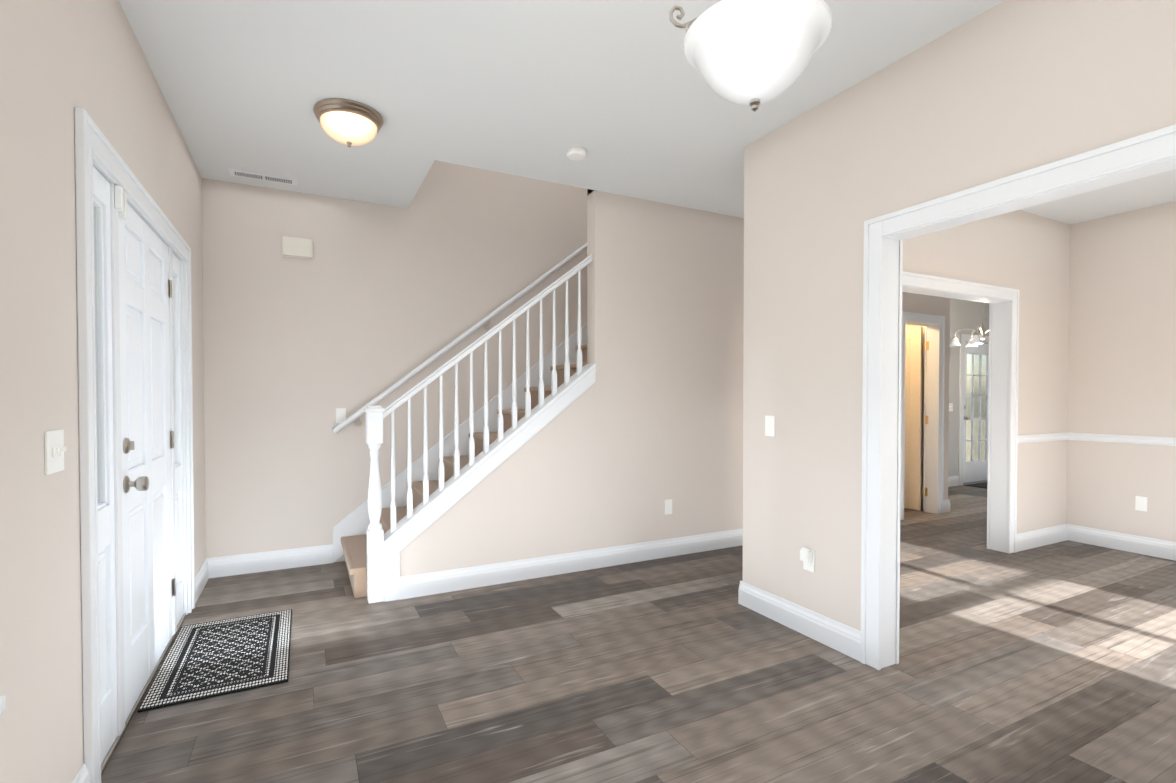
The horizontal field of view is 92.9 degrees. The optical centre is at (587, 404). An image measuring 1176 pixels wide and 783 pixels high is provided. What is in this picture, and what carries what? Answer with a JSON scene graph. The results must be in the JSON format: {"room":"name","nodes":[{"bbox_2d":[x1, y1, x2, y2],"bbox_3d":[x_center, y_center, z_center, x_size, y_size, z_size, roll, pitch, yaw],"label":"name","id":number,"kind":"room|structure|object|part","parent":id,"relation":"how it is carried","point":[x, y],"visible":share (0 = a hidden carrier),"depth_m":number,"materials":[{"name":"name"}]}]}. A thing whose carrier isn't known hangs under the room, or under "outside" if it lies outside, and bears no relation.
{"room":"entrance hall","nodes":[
{"label":"entrance hall","id":0,"kind":"room"},
{"bbox_2d":[0,0,207,782],"bbox_3d":[-1.448,-0.134,1.336,0.150,2.750,5.550,0,1,-27],"label":"wall","id":1,"kind":"structure","parent":0,"point":[57,57],"depth_m":1.52,"materials":[{"name":"paint"}]},
{"bbox_2d":[0,696,5,713],"bbox_3d":[-0.845,-0.159,0.201,0.215,1.777,2.012,0,1,-27],"label":"living room window","id":2,"kind":"structure","parent":1,"relation":"in","point":[2,703],"depth_m":1.15,"materials":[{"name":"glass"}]},
{"bbox_2d":[44,429,65,474],"bbox_3d":[-1.448,0.128,1.525,0.018,0.115,0.116,0,1,-27],"label":"light switch","id":3,"kind":"object","parent":1,"relation":"attached to","point":[55,448],"visible":1,"depth_m":1.51,"materials":[{"name":"plastic"}]},
{"bbox_2d":[74,107,194,782],"bbox_3d":[-2.011,0.158,2.468,0.179,2.131,1.802,0,1,-27],"label":"door frame","id":4,"kind":"structure","parent":1,"relation":"in","point":[102,169],"depth_m":1.98,"materials":[{"name":"white wood"}]},
{"bbox_3d":[-1.686,-0.172,1.899,0.007,1.060,0.170,0,1,-27],"label":"sidelight glass","id":5,"kind":"part","parent":4,"relation":"part of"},
{"bbox_3d":[-1.686,0.211,1.905,0.045,2.015,0.266,0,1,-27],"label":"sidelight frame","id":6,"kind":"part","parent":4,"relation":"part of","materials":[{"name":"white wood"}]},
{"bbox_3d":[-2.020,0.192,2.464,0.158,2.063,1.626,0,1,-27],"label":"frame","id":7,"kind":"part","parent":4,"relation":"part of","materials":[{"name":"white wood"}]},
{"bbox_2d":[118,203,175,721],"bbox_3d":[-1.955,0.201,2.515,0.114,2.015,0.936,0,1,-27],"label":"front door","id":8,"kind":"structure","parent":4,"relation":"attached to","point":[145,423],"depth_m":2.44,"materials":[{"name":"white wood"}]},
{"bbox_2d":[115,185,126,219],"bbox_3d":[-1.741,-0.750,2.081,0.023,0.101,0.097,-1,1,-30],"label":"sensor","id":9,"kind":"object","parent":8,"relation":"attached to","point":[120,201],"visible":1,"depth_m":2.06,"materials":[{"name":"plastic"}]},
{"bbox_3d":[-1.944,0.183,2.541,0.069,1.640,0.899,0,1,-27],"label":"front door hardware","id":10,"kind":"part","parent":8,"relation":"part of","materials":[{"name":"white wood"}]},
{"bbox_3d":[-2.276,-0.190,3.057,0.007,1.060,0.170,0,1,-27],"label":"sidelight glass","id":11,"kind":"part","parent":4,"relation":"part of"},
{"bbox_3d":[-2.276,0.192,3.063,0.045,2.015,0.266,0,1,-27],"label":"sidelight frame","id":12,"kind":"part","parent":4,"relation":"part of","materials":[{"name":"white wood"}]},
{"bbox_2d":[399,160,739,576],"bbox_3d":[1.296,-0.963,4.758,5.780,4.300,0.120,0,1,-27],"label":"wall","id":13,"kind":"structure","parent":0,"point":[714,340],"depth_m":4.44,"materials":[{"name":"paint"}]},
{"bbox_2d":[72,476,1175,782],"bbox_3d":[3.296,1.134,3.774,10.500,0.138,5.550,0,1,-27],"label":"baseboard","id":14,"kind":"structure","parent":13,"relation":"attached to","point":[834,634],"depth_m":3.95,"materials":[{"name":"white wood"}]},
{"bbox_2d":[665,499,671,514],"bbox_3d":[0.630,0.803,4.375,0.070,0.115,0.008,0,1,-27],"label":"outlet","id":15,"kind":"object","parent":13,"relation":"attached to","point":[668,506],"visible":1,"depth_m":4.37,"materials":[{"name":"plastic"}]},
{"bbox_2d":[904,327,928,509],"bbox_3d":[3.490,0.152,6.287,0.045,2.000,0.639,-1,1,-33],"label":"hall door","id":16,"kind":"structure","parent":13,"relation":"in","point":[913,422],"depth_m":6.12,"materials":[{"name":"white wood"}]},
{"bbox_3d":[3.658,0.156,6.051,0.013,1.670,0.060,0,1,-27],"label":"hall door hinges","id":17,"kind":"part","parent":16,"relation":"part of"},
{"bbox_2d":[204,178,989,561],"bbox_3d":[1.931,-0.987,6.243,10.640,4.300,0.150,0,1,-27],"label":"wall","id":18,"kind":"structure","parent":0,"point":[292,342],"depth_m":4.11,"materials":[{"name":"paint"}]},
{"bbox_2d":[282,236,312,258],"bbox_3d":[-2.116,-1.145,4.074,0.200,0.145,0.035,0,1,-27],"label":"box","id":19,"kind":"object","parent":18,"relation":"attached to","point":[294,247],"visible":1,"depth_m":4.06,"materials":[{"name":"white plastic"}]},
{"bbox_2d":[336,408,345,422],"bbox_3d":[-1.871,0.085,4.228,0.070,0.115,0.018,0,1,-27],"label":"light switch","id":20,"kind":"object","parent":18,"relation":"attached to","point":[340,415],"visible":0.94,"depth_m":4.23,"materials":[{"name":"plastic"}]},
{"bbox_2d":[949,403,952,410],"bbox_3d":[5.026,0.039,7.742,0.116,0.115,0.018,0,1,-27],"label":"light switch","id":21,"kind":"object","parent":18,"relation":"attached to","point":[950,406],"visible":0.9,"depth_m":7.75,"materials":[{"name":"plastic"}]},
{"bbox_2d":[958,334,988,484],"bbox_3d":[5.659,0.070,8.152,1.070,2.125,0.172,0,1,-27],"label":"back door","id":22,"kind":"structure","parent":18,"relation":"in","point":[964,338],"depth_m":8.13,"materials":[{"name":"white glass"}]},
{"bbox_3d":[5.661,0.049,8.147,0.574,1.580,0.007,0,1,-27],"label":"glass","id":23,"kind":"part","parent":22,"relation":"part of","materials":[{"name":"clear glass"}]},
{"bbox_2d":[101,480,1175,782],"bbox_3d":[3.296,1.263,3.776,10.800,0.120,5.850,0,1,-27],"label":"floor","id":24,"kind":"structure","parent":0,"point":[1051,664],"depth_m":2.44,"materials":[{"name":"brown wood"}]},
{"bbox_2d":[101,613,185,773],"bbox_3d":[-2.020,1.217,2.480,0.150,0.012,1.570,0,1,-27],"label":"threshold","id":25,"kind":"object","parent":24,"relation":"on","point":[109,754],"visible":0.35,"depth_m":2.29,"materials":[{"name":"silver metal"}]},
{"bbox_2d":[137,609,291,711],"bbox_3d":[-1.765,1.214,2.750,0.530,0.009,0.920,0,1,-27],"label":"door mat","id":26,"kind":"object","parent":24,"relation":"on","point":[204,660],"visible":0.98,"depth_m":2.64,"materials":[{"name":"grey fabric"}]},
{"bbox_2d":[332,243,595,603],"bbox_3d":[0.312,-0.750,4.753,4.501,3.871,1.041,0,1,-27],"label":"staircase","id":27,"kind":"structure","parent":24,"relation":"on","point":[377,531],"depth_m":3.84,"materials":[{"name":"wood"}]},
{"bbox_3d":[-0.252,-1.244,4.987,3.714,2.888,0.092,0,1,-27],"label":"handrail","id":28,"kind":"part","parent":27,"relation":"part of","materials":[{"name":"white wood"}]},
{"bbox_2d":[964,482,986,488],"bbox_3d":[5.844,1.133,7.805,1.000,0.009,0.560,0,1,-27],"label":"door mat","id":29,"kind":"object","parent":24,"relation":"on","point":[981,485],"visible":0.31,"depth_m":7.78,"materials":[{"name":"rubber"}]},
{"bbox_2d":[119,0,1175,223],"bbox_3d":[3.296,-2.372,3.718,10.800,1.650,5.850,0,1,-27],"label":"ceiling","id":30,"kind":"structure","parent":0,"point":[628,98],"depth_m":2.71,"materials":[{"name":"paint"}]},
{"bbox_2d":[228,168,296,185],"bbox_3d":[-2.203,-1.542,3.797,0.400,0.010,0.130,0,1,-27],"label":"ceiling vent","id":31,"kind":"object","parent":30,"relation":"in","point":[263,175],"depth_m":3.78,"materials":[{"name":"white metal"}]},
{"bbox_3d":[-2.203,-1.542,3.797,0.344,0.001,0.080,0,1,-27],"label":"dark ceiling air vent","id":32,"kind":"part","parent":31,"relation":"part of","materials":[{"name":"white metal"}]},
{"bbox_2d":[313,98,382,147],"bbox_3d":[-1.266,-1.448,2.962,0.340,0.172,0.340,0,1,-27],"label":"flush ceiling light","id":33,"kind":"object","parent":30,"relation":"attached to","point":[348,123],"visible":1,"depth_m":2.87,"materials":[{"name":"white glass"}]},
{"bbox_3d":[-1.266,-1.438,2.962,0.282,0.094,0.282,0,1,-27],"label":"glass","id":34,"kind":"part","parent":33,"relation":"part of","materials":[{"name":"white glass"}]},
{"bbox_2d":[566,147,586,159],"bbox_3d":[-0.071,-1.522,3.402,0.124,0.037,0.124,0,1,-27],"label":"smoke detector","id":35,"kind":"object","parent":30,"relation":"attached to","point":[576,153],"visible":1,"depth_m":3.37,"materials":[{"name":"plastic"}]},
{"bbox_2d":[669,0,831,111],"bbox_3d":[0.474,-1.176,1.571,0.441,0.671,0.452,0,1,-27],"label":"pendant light","id":36,"kind":"object","parent":30,"relation":"hanging from","point":[754,54],"visible":1,"depth_m":1.50,"materials":[{"name":"white glass"}]},
{"bbox_2d":[950,302,988,346],"bbox_3d":[4.789,-1.157,6.746,0.680,0.874,0.662,0,1,-27],"label":"chandelier","id":37,"kind":"object","parent":30,"relation":"hanging from","point":[975,340],"visible":0.6,"depth_m":6.76,"materials":[{"name":"white glass"}]},
{"bbox_2d":[736,138,759,586],"bbox_3d":[2.631,-0.179,4.155,3.740,2.750,0.130,0,1,-27],"label":"wall","id":38,"kind":"structure","parent":0,"point":[748,502],"depth_m":3.31,"materials":[{"name":"paint"}]},
{"bbox_2d":[1018,432,1069,443],"bbox_3d":[3.807,0.280,4.676,0.818,0.066,0.023,0,1,-27],"label":"trim","id":39,"kind":"structure","parent":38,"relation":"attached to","point":[1031,438],"depth_m":4.67,"materials":[{"name":"white wood"}]},
{"bbox_2d":[1070,432,1175,445],"bbox_3d":[4.949,0.301,3.379,0.023,0.066,3.370,0,1,-27],"label":"trim","id":40,"kind":"structure","parent":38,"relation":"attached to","point":[1146,440],"depth_m":4.53,"materials":[{"name":"white wood"}]},
{"bbox_2d":[756,0,1175,630],"bbox_3d":[1.811,-0.141,1.768,0.110,2.750,3.360,0,1,-27],"label":"wall","id":41,"kind":"structure","parent":0,"point":[1018,86],"depth_m":2.95,"materials":[{"name":"paint"}]},
{"bbox_2d":[765,416,774,435],"bbox_3d":[1.027,0.122,3.168,0.018,0.115,0.070,0,1,-27],"label":"light switch","id":42,"kind":"object","parent":41,"relation":"attached to","point":[769,425],"visible":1,"depth_m":3.16,"materials":[{"name":"plastic"}]},
{"bbox_2d":[803,549,814,571],"bbox_3d":[1.159,0.816,2.932,0.008,0.115,0.070,0,1,-27],"label":"outlet","id":43,"kind":"object","parent":41,"relation":"attached to","point":[810,566],"visible":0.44,"depth_m":2.91,"materials":[{"name":"plastic"}]},
{"bbox_2d":[800,547,811,562],"bbox_3d":[1.137,0.786,2.920,0.040,0.068,0.054,0,1,-27],"label":"plug-in air freshener","id":44,"kind":"object","parent":43,"relation":"attached to","point":[805,554],"visible":1,"depth_m":2.90,"materials":[{"name":"plastic"}]},
{"bbox_2d":[860,124,1175,669],"bbox_3d":[1.765,0.194,1.862,0.157,2.075,1.793,0,1,-27],"label":"door frame","id":45,"kind":"structure","parent":41,"relation":"attached to","point":[887,280],"depth_m":2.32,"materials":[{"name":"white wood"}]},
{"bbox_2d":[1135,496,1146,511],"bbox_3d":[4.412,0.792,4.455,0.008,0.115,0.070,0,1,-27],"label":"outlet","id":46,"kind":"object","parent":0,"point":[1140,503],"visible":1,"depth_m":4.46,"materials":[{"name":"plastic"}]},
{"label":"outside","id":47,"kind":"structure","parent":0,"visible":0},
{"bbox_2d":[966,419,970,461],"bbox_3d":[1.723,1.512,6.317,70.000,0.100,70.000,0,1,-27],"label":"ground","id":48,"kind":"structure","parent":47,"point":[969,438],"depth_m":19.86,"materials":[{"name":"beige"}]}
]}

